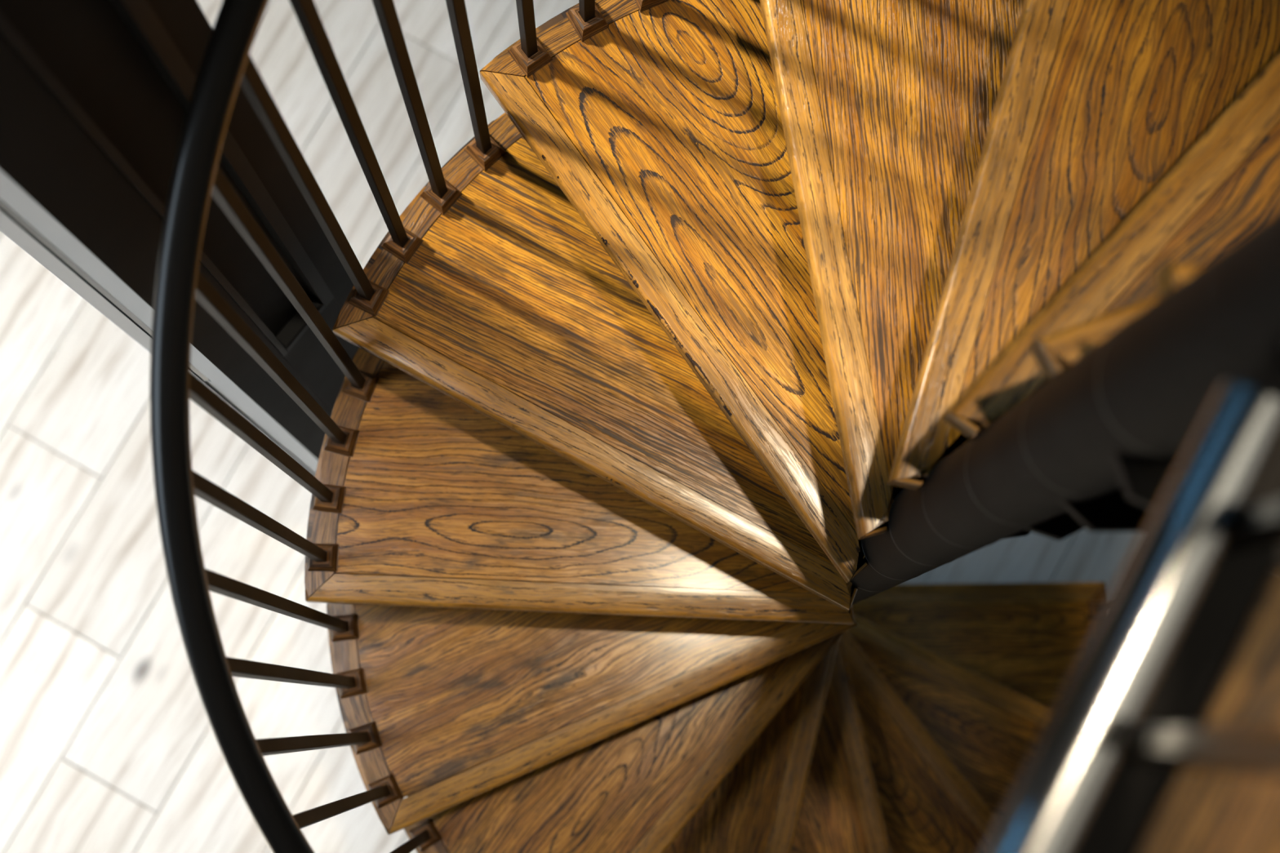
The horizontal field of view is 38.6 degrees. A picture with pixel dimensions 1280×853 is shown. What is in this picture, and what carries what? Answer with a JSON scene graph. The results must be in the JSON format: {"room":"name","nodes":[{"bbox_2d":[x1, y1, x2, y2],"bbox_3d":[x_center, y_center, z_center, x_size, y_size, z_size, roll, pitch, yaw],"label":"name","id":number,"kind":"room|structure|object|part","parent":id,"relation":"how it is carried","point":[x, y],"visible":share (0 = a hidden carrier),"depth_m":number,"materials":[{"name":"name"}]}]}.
{"room":"spiral staircase","nodes":[
{"label":"spiral staircase","id":0,"kind":"room"},
{"bbox_2d":[0,0,1140,852],"bbox_3d":[0.252,0.447,4.091,6.400,0.060,6.400,-5,81,-2],"label":"floor","id":1,"kind":"structure","parent":0,"point":[108,744],"depth_m":4.06,"materials":[{"name":"white wood"}]},
{"bbox_2d":[0,0,358,476],"bbox_3d":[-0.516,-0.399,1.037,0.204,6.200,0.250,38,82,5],"label":"door","id":2,"kind":"structure","parent":1,"relation":"on","point":[95,95],"depth_m":1.71,"materials":[{"name":"grey paint"}]},
{"bbox_3d":[-0.450,-0.360,0.861,0.024,3.259,0.009,38,82,5],"label":"moulding","id":3,"kind":"part","parent":2,"relation":"part of","materials":[{"name":"grey paint"}]},
{"bbox_3d":[-0.596,-0.312,1.022,0.126,6.200,0.013,38,82,5],"label":"metal trim","id":4,"kind":"part","parent":2,"relation":"part of","materials":[{"name":"grey metal"}]},
{"bbox_3d":[-0.574,-0.322,1.024,0.189,6.200,0.016,38,82,5],"label":"edge trim","id":5,"kind":"part","parent":2,"relation":"part of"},
{"bbox_3d":[-0.393,-0.431,0.873,0.024,3.259,0.018,38,82,5],"label":"moulding","id":6,"kind":"part","parent":2,"relation":"part of","materials":[{"name":"grey paint"}]},
{"bbox_3d":[-0.634,0.038,3.250,0.123,1.689,0.007,38,82,5],"label":"edge trim","id":7,"kind":"part","parent":2,"relation":"part of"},
{"bbox_3d":[-0.459,-0.140,2.466,0.024,0.019,0.078,38,82,5],"label":"moulding","id":8,"kind":"part","parent":2,"relation":"part of","materials":[{"name":"grey paint"}]},
{"bbox_3d":[-0.477,-0.015,3.287,0.020,1.640,0.105,38,82,5],"label":"rail","id":9,"kind":"part","parent":2,"relation":"part of","materials":[{"name":"grey paint"}]},
{"bbox_2d":[304,0,1279,852],"bbox_3d":[0.300,0.113,1.978,1.481,4.220,1.481,-5,81,-2],"label":"spiral staircase","id":10,"kind":"structure","parent":1,"relation":"on","point":[755,322],"depth_m":2.17,"materials":[{"name":"brown wood"}]},
{"bbox_3d":[-0.045,0.292,2.703,0.700,0.014,0.368,-16,82,-4],"label":"support plate","id":11,"kind":"part","parent":10,"relation":"part of","materials":[{"name":"brown wood"}]},
{"bbox_2d":[149,0,1105,852],"bbox_3d":[0.300,0.112,1.974,1.471,3.828,1.471,-5,81,-2],"label":"stair railing","id":12,"kind":"object","parent":10,"relation":"on","point":[227,63],"visible":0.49,"depth_m":1.72,"materials":[{"name":"black metal"}]},
{"bbox_3d":[0.309,0.047,1.566,1.462,2.925,1.462,-5,81,-2],"label":"handrail","id":13,"kind":"part","parent":12,"relation":"part of","materials":[{"name":"black metal"}]},
{"bbox_3d":[0.471,-0.212,1.782,0.368,0.014,0.700,25,81,3],"label":"support plate","id":14,"kind":"part","parent":10,"relation":"part of","materials":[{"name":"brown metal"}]},
{"bbox_3d":[0.586,-0.141,1.571,0.700,0.014,0.368,-39,84,-7],"label":"support plate","id":15,"kind":"part","parent":10,"relation":"part of","materials":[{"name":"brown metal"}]},
{"bbox_3d":[0.645,-0.033,1.352,0.700,0.014,0.368,-13,82,-3],"label":"support plate","id":16,"kind":"part","parent":10,"relation":"part of","materials":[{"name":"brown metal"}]},
{"bbox_3d":[0.636,0.084,1.131,0.700,0.014,0.368,13,81,1],"label":"support plate","id":17,"kind":"part","parent":10,"relation":"part of","materials":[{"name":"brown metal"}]},
{"bbox_3d":[0.501,2.027,0.688,6.400,0.218,2.200,-5,81,-2],"label":"floor","id":18,"kind":"structure","parent":0,"visible":0},
{"bbox_2d":[978,466,1279,852],"bbox_3d":[0.514,0.690,0.833,1.110,0.090,1.086,25,81,3],"label":"landing platform","id":19,"kind":"object","parent":18,"relation":"on","point":[1223,668],"visible":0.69,"depth_m":0.87,"materials":[{"name":"brown wood"}]},
{"bbox_2d":[983,380,1279,852],"bbox_3d":[0.067,0.357,0.350,0.054,0.946,1.006,29,81,3],"label":"landing railing","id":20,"kind":"object","parent":19,"relation":"on","point":[1200,516],"visible":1,"depth_m":0.83,"materials":[{"name":"metal"}]}
]}

